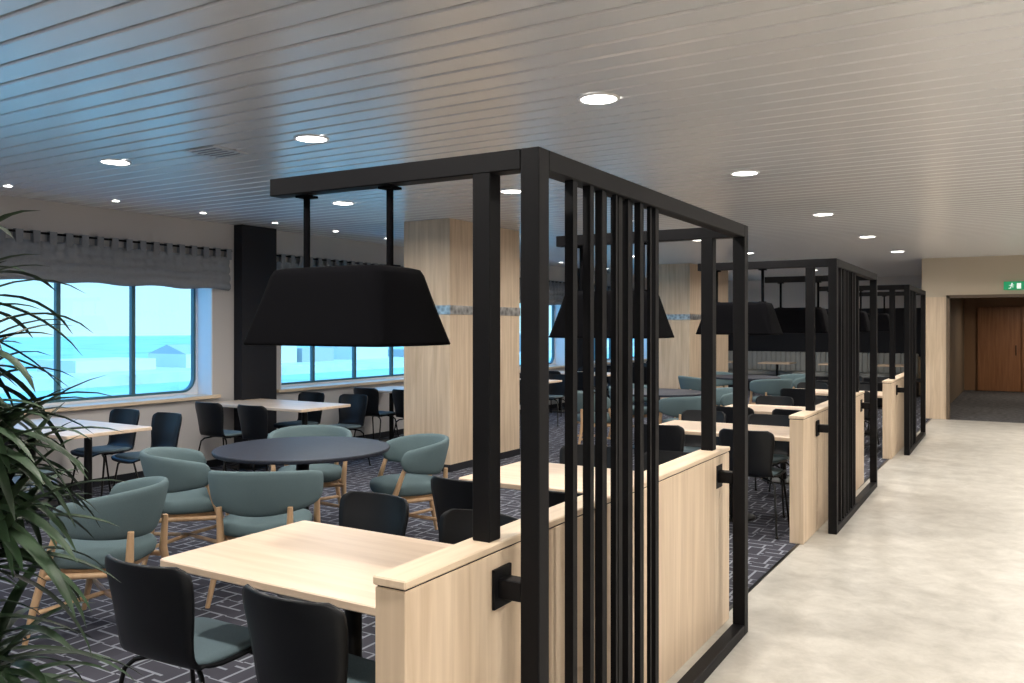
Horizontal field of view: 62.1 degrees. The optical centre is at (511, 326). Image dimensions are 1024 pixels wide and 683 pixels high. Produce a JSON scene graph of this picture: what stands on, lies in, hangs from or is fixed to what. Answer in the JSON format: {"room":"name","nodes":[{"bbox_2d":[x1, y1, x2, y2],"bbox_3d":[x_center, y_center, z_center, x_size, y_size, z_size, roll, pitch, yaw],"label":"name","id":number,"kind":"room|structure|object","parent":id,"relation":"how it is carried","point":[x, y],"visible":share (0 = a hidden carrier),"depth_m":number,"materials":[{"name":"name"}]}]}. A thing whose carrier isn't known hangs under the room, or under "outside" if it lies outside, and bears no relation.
{"room":"ship interior","nodes":[
{"label":"ship interior","id":0,"kind":"room"},
{"bbox_2d":[234,224,276,463],"bbox_3d":[-3.077,0.200,10.204,0.140,2.800,0.540,0,0,31],"label":"column","id":1,"kind":"structure","parent":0,"point":[255,247],"depth_m":10.07,"materials":[{"name":"black"}]},
{"bbox_2d":[0,195,646,484],"bbox_3d":[-1.899,0.190,12.565,0.300,2.820,24.500,0,0,31],"label":"wall","id":2,"kind":"structure","parent":0,"point":[61,218],"depth_m":9.48,"materials":[{"name":"grey paint"}]},
{"bbox_2d":[8,283,211,405],"bbox_3d":[-4.426,0.055,8.402,0.305,1.450,3.320,0,0,31],"label":"window","id":3,"kind":"structure","parent":2,"relation":"in","point":[201,298],"depth_m":9.69,"materials":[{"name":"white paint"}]},
{"bbox_2d":[3,394,220,414],"bbox_3d":[-4.373,0.795,8.370,0.290,0.039,3.480,0,0,31],"label":"window sill","id":4,"kind":"structure","parent":2,"relation":"attached to","point":[119,403],"depth_m":8.85,"materials":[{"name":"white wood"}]},
{"bbox_2d":[0,227,231,290],"bbox_3d":[-4.269,-0.662,8.278,0.103,0.485,3.850,0,0,31],"label":"window valance","id":5,"kind":"object","parent":2,"relation":"attached to","point":[68,262],"visible":0.98,"depth_m":8.62,"materials":[{"name":"grey fabric"}]},
{"bbox_2d":[48,396,609,494],"bbox_3d":[-1.764,1.560,12.483,0.015,0.080,24.500,0,0,31],"label":"baseboard","id":6,"kind":"structure","parent":2,"relation":"attached to","point":[215,462],"depth_m":8.95,"materials":[{"name":"black"}]},
{"bbox_2d":[277,254,403,269],"bbox_3d":[-2.004,-0.662,12.003,0.103,0.485,3.850,0,0,31],"label":"window valance","id":7,"kind":"object","parent":2,"relation":"attached to","point":[282,264],"visible":0.08,"depth_m":10.98,"materials":[{"name":"grey fabric"}]},
{"bbox_2d":[277,377,403,392],"bbox_3d":[-2.108,0.796,12.096,0.290,0.039,3.480,0,0,31],"label":"window sill","id":8,"kind":"structure","parent":2,"relation":"attached to","point":[392,380],"depth_m":11.49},
{"bbox_2d":[280,346,403,388],"bbox_3d":[-2.161,0.055,12.128,0.305,1.450,3.320,0,0,31],"label":"window","id":9,"kind":"structure","parent":2,"relation":"in","point":[312,381],"depth_m":11.94,"materials":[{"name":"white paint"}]},
{"bbox_2d":[519,305,564,367],"bbox_3d":[0.104,0.055,15.853,0.305,1.450,3.320,0,0,31],"label":"window","id":10,"kind":"structure","parent":2,"relation":"in","point":[558,344],"depth_m":17.28,"materials":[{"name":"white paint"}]},
{"bbox_2d":[519,277,564,304],"bbox_3d":[0.261,-0.662,15.729,0.103,0.485,3.850,0,0,31],"label":"window valance","id":11,"kind":"object","parent":2,"relation":"attached to","point":[556,288],"visible":0.22,"depth_m":16.66,"materials":[{"name":"grey fabric"}]},
{"bbox_2d":[594,338,646,361],"bbox_3d":[2.369,0.055,19.579,0.305,1.450,3.320,0,0,31],"label":"window","id":12,"kind":"structure","parent":2,"relation":"in","point":[645,340],"depth_m":19.62,"materials":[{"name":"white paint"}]},
{"bbox_2d":[373,386,403,441],"bbox_3d":[-1.321,1.228,11.629,1.500,0.745,0.760,0,0,31],"label":"table","id":13,"kind":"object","parent":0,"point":[386,389],"depth_m":11.82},
{"bbox_2d":[0,391,929,682],"bbox_3d":[0.857,1.650,10.890,6.950,0.100,24.500,0,0,31],"label":"floor","id":14,"kind":"structure","parent":0,"point":[764,551],"depth_m":5.50,"materials":[{"name":"carpet"}]},
{"bbox_2d":[4,441,60,522],"bbox_3d":[-3.850,1.196,6.636,0.496,0.813,0.514,0,0,30],"label":"dining chair","id":15,"kind":"object","parent":14,"relation":"on","point":[47,472],"visible":0.15,"depth_m":6.64,"materials":[{"name":"black"}]},
{"bbox_2d":[12,473,57,494],"bbox_3d":[-3.061,1.226,4.436,1.220,0.747,1.220,0,0,31],"label":"round table","id":16,"kind":"object","parent":14,"relation":"on","point":[15,479],"visible":0.09,"depth_m":4.66,"materials":[{"name":"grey laminate"}]},
{"bbox_2d":[0,210,145,682],"bbox_3d":[-1.377,0.635,1.985,1.012,1.930,0.896,0,0,22],"label":"potted palm","id":17,"kind":"object","parent":14,"relation":"on","point":[18,505],"visible":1,"depth_m":2.02,"materials":[{"name":"green plant"}]},
{"bbox_2d":[11,417,151,510],"bbox_3d":[-3.918,1.228,7.356,1.500,0.745,0.760,0,0,31],"label":"table","id":18,"kind":"object","parent":14,"relation":"on","point":[125,428],"visible":0.38,"depth_m":7.12,"materials":[{"name":"brown wood"}]},
{"bbox_2d":[22,476,168,644],"bbox_3d":[-2.148,1.214,4.523,0.590,0.778,0.677,0,0,1],"label":"barrel armchair","id":19,"kind":"object","parent":14,"relation":"on","point":[136,506],"visible":0.74,"depth_m":4.31,"materials":[{"name":"teal fabric"}]},
{"bbox_2d":[68,409,139,499],"bbox_3d":[-3.794,1.196,7.961,0.496,0.813,0.514,0,0,29],"label":"dining chair","id":20,"kind":"object","parent":14,"relation":"on","point":[118,443],"visible":0.79,"depth_m":8.08,"materials":[{"name":"black"}]},
{"bbox_2d":[111,412,181,487],"bbox_3d":[-3.256,1.196,7.616,0.496,0.813,0.514,0,0,33],"label":"dining chair","id":21,"kind":"object","parent":14,"relation":"on","point":[166,426],"visible":0.58,"depth_m":7.79,"materials":[{"name":"black"}]},
{"bbox_2d":[105,554,252,682],"bbox_3d":[-1.153,1.196,3.056,0.496,0.813,0.514,0,0,29],"label":"dining chair","id":22,"kind":"object","parent":14,"relation":"on","point":[154,606],"visible":0.92,"depth_m":2.86,"materials":[{"name":"black"}]},
{"bbox_2d":[140,447,228,564],"bbox_3d":[-2.212,1.214,5.775,0.590,0.778,0.677,0,0,-23],"label":"barrel armchair","id":23,"kind":"object","parent":14,"relation":"on","point":[186,470],"visible":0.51,"depth_m":5.55,"materials":[{"name":"teal fabric"}]},
{"bbox_2d":[195,401,254,471],"bbox_3d":[-3.094,1.196,9.103,0.496,0.813,0.514,0,0,32],"label":"dining chair","id":24,"kind":"object","parent":14,"relation":"on","point":[210,416],"visible":0.89,"depth_m":8.91,"materials":[{"name":"black"}]},
{"bbox_2d":[237,404,269,471],"bbox_3d":[-2.536,1.196,8.770,0.496,0.813,0.514,0,0,32],"label":"dining chair","id":25,"kind":"object","parent":14,"relation":"on","point":[253,419],"visible":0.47,"depth_m":8.56,"materials":[{"name":"black"}]},
{"bbox_2d":[205,470,323,607],"bbox_3d":[-1.486,1.214,5.123,0.677,0.778,0.590,0,0,0],"label":"barrel armchair","id":26,"kind":"object","parent":14,"relation":"on","point":[252,502],"visible":0.83,"depth_m":4.91,"materials":[{"name":"teal fabric"}]},
{"bbox_2d":[211,398,350,469],"bbox_3d":[-2.620,1.228,9.492,1.500,0.745,0.760,0,0,31],"label":"table","id":27,"kind":"object","parent":14,"relation":"on","point":[303,407],"visible":0.51,"depth_m":9.38,"materials":[{"name":"brown wood"}]},
{"bbox_2d":[273,392,324,428],"bbox_3d":[-2.515,1.196,10.083,0.496,0.813,0.514,0,0,32],"label":"dining chair","id":28,"kind":"object","parent":14,"relation":"on","point":[314,417],"visible":0.56,"depth_m":10.21,"materials":[{"name":"black"}]},
{"bbox_2d":[212,436,389,509],"bbox_3d":[-1.484,1.226,6.028,1.220,0.747,1.220,0,0,31],"label":"round table","id":29,"kind":"object","parent":14,"relation":"on","point":[301,452],"visible":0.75,"depth_m":5.87,"materials":[{"name":"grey laminate"}]},
{"bbox_2d":[160,521,453,656],"bbox_3d":[-0.585,1.228,3.129,1.240,0.745,0.740,0,0,31],"label":"dining table","id":30,"kind":"object","parent":14,"relation":"on","point":[310,561],"visible":0.55,"depth_m":3.10,"materials":[{"name":"brown wood"}]},
{"bbox_2d":[242,584,374,682],"bbox_3d":[-0.559,1.196,2.697,0.496,0.813,0.514,0,0,32],"label":"dining chair","id":31,"kind":"object","parent":14,"relation":"on","point":[293,641],"visible":0.86,"depth_m":2.48,"materials":[{"name":"black"}]},
{"bbox_2d":[267,425,351,507],"bbox_3d":[-1.640,1.214,6.911,0.677,0.778,0.590,0,0,-10],"label":"barrel armchair","id":32,"kind":"object","parent":14,"relation":"on","point":[334,475],"visible":0.39,"depth_m":6.97,"materials":[{"name":"teal fabric"}]},
{"bbox_2d":[277,491,408,601],"bbox_3d":[-0.751,1.196,3.824,0.496,0.813,0.514,0,0,34],"label":"dining chair","id":33,"kind":"object","parent":14,"relation":"on","point":[369,511],"visible":0.22,"depth_m":4.03,"materials":[{"name":"black"}]},
{"bbox_2d":[332,394,370,465],"bbox_3d":[-1.943,1.196,9.758,0.496,0.813,0.514,0,0,29],"label":"dining chair","id":34,"kind":"object","parent":14,"relation":"on","point":[353,417],"visible":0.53,"depth_m":9.93,"materials":[{"name":"black"}]},
{"bbox_2d":[353,387,398,440],"bbox_3d":[-1.806,1.196,11.249,0.496,0.813,0.514,0,0,33],"label":"dining chair","id":35,"kind":"object","parent":14,"relation":"on","point":[372,409],"visible":0.67,"depth_m":11.03,"materials":[{"name":"black"}]},
{"bbox_2d":[392,389,403,438],"bbox_3d":[-1.251,1.196,10.905,0.496,0.813,0.514,0,0,32],"label":"dining chair","id":36,"kind":"object","parent":14,"relation":"on","point":[398,395],"visible":0.25,"depth_m":10.78,"materials":[{"name":"black"}]},
{"bbox_2d":[370,433,448,529],"bbox_3d":[-0.766,1.214,6.381,0.590,0.778,0.677,0,0,-22],"label":"barrel armchair","id":37,"kind":"object","parent":14,"relation":"on","point":[422,456],"visible":0.81,"depth_m":6.21,"materials":[{"name":"teal fabric"}]},
{"bbox_2d":[431,475,472,530],"bbox_3d":[-0.153,1.196,4.602,0.496,0.813,0.514,0,0,33],"label":"dining chair","id":38,"kind":"object","parent":14,"relation":"on","point":[447,493],"visible":0.16,"depth_m":4.43,"materials":[{"name":"black"}]},
{"bbox_2d":[404,218,519,471],"bbox_3d":[-0.571,0.200,10.178,0.662,2.800,1.512,0,0,31],"label":"column","id":39,"kind":"structure","parent":14,"relation":"on","point":[438,380],"depth_m":9.61,"materials":[{"name":"brown wood"}]},
{"bbox_2d":[439,509,518,543],"bbox_3d":[-0.236,1.196,3.425,0.496,0.813,0.514,0,0,34],"label":"dining chair","id":40,"kind":"object","parent":14,"relation":"on","point":[455,525],"visible":0.06,"depth_m":3.67,"materials":[{"name":"black"}]},
{"bbox_2d":[459,461,633,492],"bbox_3d":[0.412,1.228,4.817,1.240,0.745,0.740,0,0,31],"label":"dining table","id":41,"kind":"object","parent":14,"relation":"on","point":[510,474],"visible":0.12,"depth_m":4.83,"materials":[{"name":"brown wood"}]},
{"bbox_2d":[549,374,564,425],"bbox_3d":[0.644,1.196,14.008,0.496,0.813,0.514,0,0,29],"label":"dining chair","id":42,"kind":"object","parent":14,"relation":"on","point":[556,390],"visible":0.52,"depth_m":14.15,"materials":[{"name":"black"}]},
{"bbox_2d":[549,490,582,507],"bbox_3d":[0.354,1.196,4.287,0.496,0.813,0.514,0,0,29],"label":"dining chair","id":43,"kind":"object","parent":14,"relation":"on","point":[555,497],"visible":0.05,"depth_m":4.08,"materials":[{"name":"black"}]},
{"bbox_2d":[549,371,610,413],"bbox_3d":[1.277,1.228,15.901,1.500,0.745,0.760,0,0,31],"label":"table","id":44,"kind":"object","parent":14,"relation":"on","point":[561,372],"visible":0.29,"depth_m":15.97,"materials":[{"name":"brown wood"}]},
{"bbox_2d":[559,444,610,468],"bbox_3d":[0.424,1.196,5.470,0.496,0.813,0.514,0,0,29],"label":"dining chair","id":45,"kind":"object","parent":14,"relation":"on","point":[579,446],"visible":0.06,"depth_m":5.71,"materials":[{"name":"black"}]},
{"bbox_2d":[577,372,594,392],"bbox_3d":[1.342,1.196,15.180,0.496,0.813,0.514,0,0,33],"label":"dining chair","id":46,"kind":"object","parent":14,"relation":"on","point":[579,374],"visible":0.18,"depth_m":15.01,"materials":[{"name":"black"}]},
{"bbox_2d":[577,391,610,443],"bbox_3d":[1.049,1.214,11.028,0.590,0.778,0.677,0,0,-12],"label":"barrel armchair","id":47,"kind":"object","parent":14,"relation":"on","point":[579,393],"visible":0.34,"depth_m":10.78,"materials":[{"name":"teal fabric"}]},
{"bbox_2d":[608,384,646,436],"bbox_3d":[1.707,1.214,12.108,0.677,0.778,0.590,0,0,-12],"label":"barrel armchair","id":48,"kind":"object","parent":14,"relation":"on","point":[645,386],"visible":0.09,"depth_m":12.06,"materials":[{"name":"teal fabric"}]},
{"bbox_2d":[644,424,684,452],"bbox_3d":[1.295,1.196,7.091,0.496,0.813,0.514,0,0,31],"label":"dining chair","id":49,"kind":"object","parent":14,"relation":"on","point":[671,437],"visible":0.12,"depth_m":6.84,"materials":[{"name":"black"}]},
{"bbox_2d":[633,388,700,448],"bbox_3d":[1.918,1.226,11.239,1.220,0.747,1.220,0,0,31],"label":"round table","id":50,"kind":"object","parent":14,"relation":"on","point":[663,392],"visible":0.28,"depth_m":11.07,"materials":[{"name":"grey laminate"}]},
{"bbox_2d":[644,450,689,470],"bbox_3d":[0.919,1.196,5.185,0.496,0.813,0.514,0,0,33],"label":"dining chair","id":51,"kind":"object","parent":14,"relation":"on","point":[664,456],"visible":0.07,"depth_m":5.42,"materials":[{"name":"black"}]},
{"bbox_2d":[659,396,700,423],"bbox_3d":[2.131,1.214,10.371,0.677,0.778,0.590,0,0,-17],"label":"barrel armchair","id":52,"kind":"object","parent":14,"relation":"on","point":[672,406],"visible":0.33,"depth_m":10.13,"materials":[{"name":"teal fabric"}]},
{"bbox_2d":[659,263,727,398],"bbox_3d":[3.689,0.200,17.184,0.662,2.800,2.412,0,0,31],"label":"column","id":53,"kind":"structure","parent":14,"relation":"on","point":[679,284],"depth_m":16.18,"materials":[{"name":"brown wood"}]},
{"bbox_2d":[674,375,716,417],"bbox_3d":[3.128,1.214,14.444,0.590,0.778,0.677,0,0,-16],"label":"barrel armchair","id":54,"kind":"object","parent":14,"relation":"on","point":[690,383],"visible":0.41,"depth_m":14.20,"materials":[{"name":"teal fabric"}]},
{"bbox_2d":[681,410,725,452],"bbox_3d":[1.708,1.196,7.848,0.496,0.813,0.514,0,0,31],"label":"dining chair","id":55,"kind":"object","parent":14,"relation":"on","point":[692,443],"visible":0.2,"depth_m":8.04,"materials":[{"name":"black"}]},
{"bbox_2d":[659,420,789,521],"bbox_3d":[1.833,1.228,7.183,1.240,0.745,0.740,0,0,31],"label":"dining table","id":56,"kind":"object","parent":14,"relation":"on","point":[781,433],"visible":0.18,"depth_m":7.15,"materials":[{"name":"brown wood"}]},
{"bbox_2d":[716,387,732,405],"bbox_3d":[2.787,1.214,11.452,0.590,0.778,0.677,0,0,-16],"label":"barrel armchair","id":57,"kind":"object","parent":14,"relation":"on","point":[724,396],"visible":0.16,"depth_m":11.60,"materials":[{"name":"teal fabric"}]},
{"bbox_2d":[716,371,732,405],"bbox_3d":[3.784,1.214,15.526,0.677,0.778,0.590,0,0,-14],"label":"barrel armchair","id":58,"kind":"object","parent":14,"relation":"on","point":[719,382],"visible":0.21,"depth_m":15.72,"materials":[{"name":"teal fabric"}]},
{"bbox_2d":[716,406,768,490],"bbox_3d":[2.297,1.196,8.622,0.496,0.813,0.514,0,0,32],"label":"dining chair","id":59,"kind":"object","parent":14,"relation":"on","point":[728,411],"visible":0.09,"depth_m":8.43,"materials":[{"name":"black"}]},
{"bbox_2d":[716,375,780,379],"bbox_3d":[3.996,1.226,14.657,1.220,0.747,1.220,0,0,31],"label":"round table","id":60,"kind":"object","parent":14,"relation":"on","point":[722,377],"visible":0.35,"depth_m":14.36,"materials":[{"name":"blue laminate"}]},
{"bbox_2d":[719,428,789,538],"bbox_3d":[1.901,1.196,6.713,0.496,0.813,0.514,0,0,31],"label":"dining chair","id":61,"kind":"object","parent":14,"relation":"on","point":[761,444],"visible":0.61,"depth_m":6.50,"materials":[{"name":"black"}]},
{"bbox_2d":[727,404,804,483],"bbox_3d":[2.830,1.228,8.871,1.240,0.745,0.740,0,0,31],"label":"dining table","id":62,"kind":"object","parent":14,"relation":"on","point":[758,409],"visible":0.29,"depth_m":8.87,"materials":[{"name":"brown wood"}]},
{"bbox_2d":[748,414,789,517],"bbox_3d":[2.210,1.196,7.462,0.496,0.813,0.514,0,0,33],"label":"dining chair","id":63,"kind":"object","parent":14,"relation":"on","point":[781,454],"visible":0.32,"depth_m":7.57,"materials":[{"name":"black"}]},
{"bbox_2d":[749,379,791,403],"bbox_3d":[4.207,1.214,13.788,0.677,0.778,0.590,0,0,-11],"label":"barrel armchair","id":64,"kind":"object","parent":14,"relation":"on","point":[772,387],"visible":0.49,"depth_m":13.56,"materials":[{"name":"teal fabric"}]},
{"bbox_2d":[756,396,793,474],"bbox_3d":[2.886,1.196,9.508,0.496,0.813,0.514,0,0,33],"label":"dining chair","id":65,"kind":"object","parent":14,"relation":"on","point":[760,400],"visible":0.16,"depth_m":9.71,"materials":[{"name":"black"}]},
{"bbox_2d":[758,362,796,375],"bbox_3d":[6.415,1.228,20.560,0.750,0.745,0.750,0,0,31],"label":"dining table","id":66,"kind":"object","parent":14,"relation":"on","point":[776,363],"visible":0.66,"depth_m":20.47,"materials":[{"name":"brown wood"}]},
{"bbox_2d":[768,409,801,491],"bbox_3d":[2.808,1.196,8.312,0.496,0.813,0.514,0,0,32],"label":"dining chair","id":67,"kind":"object","parent":14,"relation":"on","point":[786,412],"visible":0.07,"depth_m":8.18,"materials":[{"name":"black"}]},
{"bbox_2d":[779,374,804,387],"bbox_3d":[4.865,1.214,14.870,0.590,0.778,0.677,0,0,-16],"label":"barrel armchair","id":68,"kind":"object","parent":14,"relation":"on","point":[796,378],"visible":0.2,"depth_m":15.03,"materials":[{"name":"teal fabric"}]},
{"bbox_2d":[780,388,804,406],"bbox_3d":[3.761,1.196,11.121,0.496,0.813,0.514,0,0,27],"label":"dining chair","id":69,"kind":"object","parent":14,"relation":"on","point":[798,395],"visible":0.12,"depth_m":10.91,"materials":[{"name":"black"}]},
{"bbox_2d":[797,382,827,397],"bbox_3d":[4.155,1.196,11.888,0.496,0.813,0.514,0,0,34],"label":"dining chair","id":70,"kind":"object","parent":14,"relation":"on","point":[801,385],"visible":0.08,"depth_m":12.03,"materials":[{"name":"black"}]},
{"bbox_2d":[728,351,918,396],"bbox_3d":[7.061,1.110,21.045,5.400,0.980,0.600,0,0,31],"label":"sofa","id":71,"kind":"object","parent":14,"relation":"on","point":[821,371],"visible":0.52,"depth_m":21.05,"materials":[{"name":"grey"}]},
{"bbox_2d":[796,388,882,397],"bbox_3d":[4.281,1.228,11.219,1.240,0.745,0.740,0,0,31],"label":"dining table","id":72,"kind":"object","parent":14,"relation":"on","point":[821,392],"visible":0.09,"depth_m":11.10,"materials":[{"name":"brown wood"}]},
{"bbox_2d":[859,384,879,444],"bbox_3d":[4.683,1.196,11.507,0.496,0.813,0.514,0,0,31],"label":"dining chair","id":73,"kind":"object","parent":14,"relation":"on","point":[862,387],"visible":0.08,"depth_m":11.67,"materials":[{"name":"black"}]},
{"bbox_2d":[863,391,878,452],"bbox_3d":[4.345,1.196,10.759,0.496,0.813,0.514,0,0,30],"label":"dining chair","id":74,"kind":"object","parent":14,"relation":"on","point":[867,393],"visible":0.16,"depth_m":10.53,"materials":[{"name":"black"}]},
{"bbox_2d":[859,382,882,409],"bbox_3d":[5.263,1.196,12.348,0.496,0.813,0.514,0,0,32],"label":"dining chair","id":75,"kind":"object","parent":14,"relation":"on","point":[879,384],"visible":0.21,"depth_m":12.13,"materials":[{"name":"black"}]},
{"bbox_2d":[0,0,1023,280],"bbox_3d":[2.635,-1.240,9.867,10.950,0.080,24.600,0,0,31],"label":"ceiling","id":76,"kind":"structure","parent":0,"point":[902,121],"depth_m":4.61,"materials":[{"name":"white metal"}]},
{"bbox_2d":[98,159,131,165],"bbox_3d":[-2.881,-1.196,6.176,0.226,0.007,0.226,0,0,31],"label":"recessed light","id":77,"kind":"object","parent":76,"relation":"in","point":[105,161],"depth_m":6.17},
{"bbox_2d":[184,145,248,158],"bbox_3d":[-2.022,-1.194,5.817,0.300,0.011,0.300,0,0,31],"label":"ceiling vent","id":78,"kind":"object","parent":76,"relation":"in","point":[211,151],"depth_m":5.79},
{"bbox_2d":[293,134,329,142],"bbox_3d":[-1.275,-1.196,5.410,0.226,0.007,0.226,0,0,31],"label":"recessed light","id":79,"kind":"object","parent":76,"relation":"in","point":[307,138],"depth_m":5.39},
{"bbox_2d":[331,201,354,204],"bbox_3d":[-1.634,-1.196,8.226,0.226,0.007,0.226,0,0,31],"label":"recessed light","id":80,"kind":"object","parent":76,"relation":"in","point":[336,202],"depth_m":8.23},
{"bbox_2d":[500,189,520,193],"bbox_3d":[-0.002,-1.196,7.503,0.226,0.007,0.226,0,0,31],"label":"recessed light","id":81,"kind":"object","parent":76,"relation":"in","point":[509,191],"depth_m":7.50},
{"bbox_2d":[577,93,619,104],"bbox_3d":[0.455,-1.196,4.463,0.226,0.007,0.226,0,0,31],"label":"recessed light","id":82,"kind":"object","parent":76,"relation":"in","point":[591,98],"depth_m":4.45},
{"bbox_2d":[730,170,759,175],"bbox_3d":[1.814,-1.196,6.621,0.226,0.007,0.226,0,0,31],"label":"recessed light","id":83,"kind":"object","parent":76,"relation":"in","point":[745,172],"depth_m":6.62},
{"bbox_2d":[373,446,729,682],"bbox_3d":[0.414,1.127,3.452,0.110,0.945,2.882,0,0,31],"label":"wall","id":84,"kind":"structure","parent":0,"point":[436,621],"depth_m":2.90,"materials":[{"name":"brown wood"}]},
{"bbox_2d":[577,268,582,370],"bbox_3d":[1.422,0.200,17.603,0.140,2.800,0.540,0,0,31],"label":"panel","id":85,"kind":"object","parent":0,"point":[579,340],"visible":0.1,"depth_m":17.40,"materials":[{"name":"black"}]},
{"bbox_2d":[728,276,921,394],"bbox_3d":[7.269,0.190,21.387,6.800,2.820,0.100,0,0,31],"label":"wall","id":86,"kind":"structure","parent":0,"point":[793,293],"depth_m":21.12,"materials":[{"name":"black"}]},
{"bbox_2d":[748,269,782,334],"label":"pendant lamp","id":87,"kind":"object","parent":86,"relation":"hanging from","point":[762,318],"depth_m":6.75,"materials":[{"name":"metal"}]},
{"bbox_2d":[789,391,864,544],"bbox_3d":[2.832,1.127,7.506,0.110,0.945,2.882,0,0,31],"label":"wall","id":88,"kind":"structure","parent":0,"point":[808,451],"depth_m":6.49,"materials":[{"name":"brown wood"}]},
{"bbox_2d":[666,390,1023,682],"bbox_3d":[6.180,1.650,9.058,4.050,0.100,26.900,0,0,31],"label":"floor","id":89,"kind":"structure","parent":0,"point":[924,583],"depth_m":5.34,"materials":[{"name":"plastic"}]},
{"bbox_2d":[270,146,747,682],"bbox_3d":[0.184,0.535,3.753,1.102,2.130,2.320,0,0,30],"label":"frame","id":90,"kind":"object","parent":89,"relation":"on","point":[536,165],"visible":0.99,"depth_m":2.91,"materials":[{"name":"black"}]},
{"bbox_2d":[243,185,450,346],"bbox_3d":[-0.569,-0.203,2.933,0.624,0.532,0.394,0,0,31],"label":"pendant lamp","id":91,"kind":"object","parent":90,"relation":"hanging from","point":[389,304],"visible":1,"depth_m":2.78,"materials":[{"name":"metal"}]},
{"bbox_2d":[549,296,564,337],"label":"pendant lamp","id":92,"kind":"object","parent":90,"relation":"hanging from","point":[558,330],"depth_m":4.81,"materials":[{"name":"black fabric"}]},
{"bbox_2d":[577,246,582,337],"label":"pendant lamp","id":93,"kind":"object","parent":90,"relation":"hanging from","point":[579,293],"depth_m":4.77,"materials":[{"name":"metal"}]},
{"bbox_2d":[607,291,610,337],"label":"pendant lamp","id":94,"kind":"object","parent":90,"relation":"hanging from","point":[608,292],"depth_m":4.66,"materials":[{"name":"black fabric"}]},
{"bbox_2d":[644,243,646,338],"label":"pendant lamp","id":95,"kind":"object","parent":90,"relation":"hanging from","point":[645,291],"depth_m":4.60,"materials":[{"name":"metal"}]},
{"bbox_2d":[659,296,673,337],"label":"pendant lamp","id":96,"kind":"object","parent":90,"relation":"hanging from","point":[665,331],"depth_m":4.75,"materials":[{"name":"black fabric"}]},
{"bbox_2d":[698,258,876,534],"bbox_3d":[2.605,0.535,7.805,1.102,2.130,2.320,0,0,30],"label":"frame","id":97,"kind":"object","parent":89,"relation":"on","point":[843,278],"visible":1,"depth_m":6.87,"materials":[{"name":"black"}]},
{"bbox_2d":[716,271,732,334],"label":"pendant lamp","id":98,"kind":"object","parent":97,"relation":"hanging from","point":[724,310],"depth_m":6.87,"materials":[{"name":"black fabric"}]},
{"bbox_2d":[774,282,827,332],"bbox_3d":[3.002,-0.203,8.883,0.624,0.532,0.394,0,0,31],"label":"pendant lamp","id":99,"kind":"object","parent":97,"relation":"hanging from","point":[791,320],"visible":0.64,"depth_m":8.74,"materials":[{"name":"metal"}]},
{"bbox_2d":[729,418,931,610],"bbox_3d":[2.398,1.598,6.734,0.020,0.004,19.000,0,0,31],"label":"trim","id":100,"kind":"structure","parent":89,"relation":"on","point":[758,581],"depth_m":5.74,"materials":[{"name":"black metal"}]},
{"bbox_2d":[819,284,925,454],"bbox_3d":[5.053,0.535,11.841,1.102,2.130,2.320,0,0,30],"label":"frame","id":101,"kind":"object","parent":89,"relation":"on","point":[911,441],"visible":0.94,"depth_m":10.79,"materials":[{"name":"black"}]},
{"bbox_2d":[827,290,869,331],"bbox_3d":[4.316,-0.203,11.010,0.624,0.532,0.394,0,0,31],"label":"pendant lamp","id":102,"kind":"object","parent":101,"relation":"hanging from","point":[864,323],"visible":0.35,"depth_m":10.76,"materials":[{"name":"metal"}]},
{"bbox_2d":[859,296,888,330],"bbox_3d":[5.452,-0.203,12.918,0.624,0.532,0.394,0,0,31],"label":"pendant lamp","id":103,"kind":"object","parent":101,"relation":"hanging from","point":[882,319],"visible":0.34,"depth_m":12.69,"materials":[{"name":"metal"}]},
{"bbox_2d":[882,372,903,458],"bbox_3d":[5.280,1.127,11.541,0.110,0.945,2.882,0,0,31],"label":"wall","id":104,"kind":"structure","parent":0,"point":[893,404],"depth_m":10.46,"materials":[{"name":"brown wood"}]},
{"bbox_2d":[950,298,963,402],"bbox_3d":[9.416,0.375,18.278,0.100,2.450,7.780,0,0,31],"label":"wall","id":105,"kind":"structure","parent":0,"point":[956,304],"depth_m":19.26,"materials":[{"name":"brown"}]},
{"bbox_2d":[922,255,1023,418],"bbox_3d":[10.419,0.190,16.194,4.220,2.820,5.500,0,0,31],"label":"wall","id":106,"kind":"structure","parent":0,"point":[982,275],"depth_m":14.75,"materials":[{"name":"beige paint"}]},
{"bbox_2d":[946,294,1023,419],"bbox_3d":[8.656,0.525,14.112,2.570,2.150,0.170,0,0,31],"label":"trim","id":107,"kind":"structure","parent":106,"relation":"attached to","point":[948,297],"depth_m":14.69,"materials":[{"name":"brown"}]},
{"bbox_2d":[1004,281,1023,289],"bbox_3d":[8.377,-0.690,14.181,0.300,0.140,0.062,0,0,31],"label":"exit sign","id":108,"kind":"object","parent":106,"relation":"attached to","point":[1011,285],"visible":1,"depth_m":14.15,"materials":[{"name":"green"}]},
{"bbox_2d":[964,297,1023,391],"bbox_3d":[13.172,0.375,20.606,4.100,2.450,0.100,0,0,31],"label":"wall","id":109,"kind":"structure","parent":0,"point":[971,305],"depth_m":21.47,"materials":[{"name":"wood"}]},
{"bbox_2d":[978,307,1023,391],"bbox_3d":[12.909,0.545,20.625,2.830,2.090,0.100,0,0,31],"label":"door","id":110,"kind":"structure","parent":109,"relation":"in","point":[999,328],"depth_m":21.09,"materials":[{"name":"brown wood"}]},
{"label":"outside","id":111,"kind":"structure","parent":0,"visible":0},
{"bbox_2d":[0,335,633,402],"bbox_3d":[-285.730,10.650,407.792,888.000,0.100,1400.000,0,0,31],"label":"sea","id":112,"kind":"structure","parent":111,"point":[88,346],"depth_m":340.04,"materials":[{"name":"liquid"}]},
{"bbox_2d":[0,333,633,393],"bbox_3d":[-23.342,5.477,259.962,30.000,10.246,580.000,0,0,31],"label":"quay","id":113,"kind":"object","parent":112,"relation":"on","point":[167,363],"visible":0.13,"depth_m":180.81,"materials":[{"name":"concrete"}]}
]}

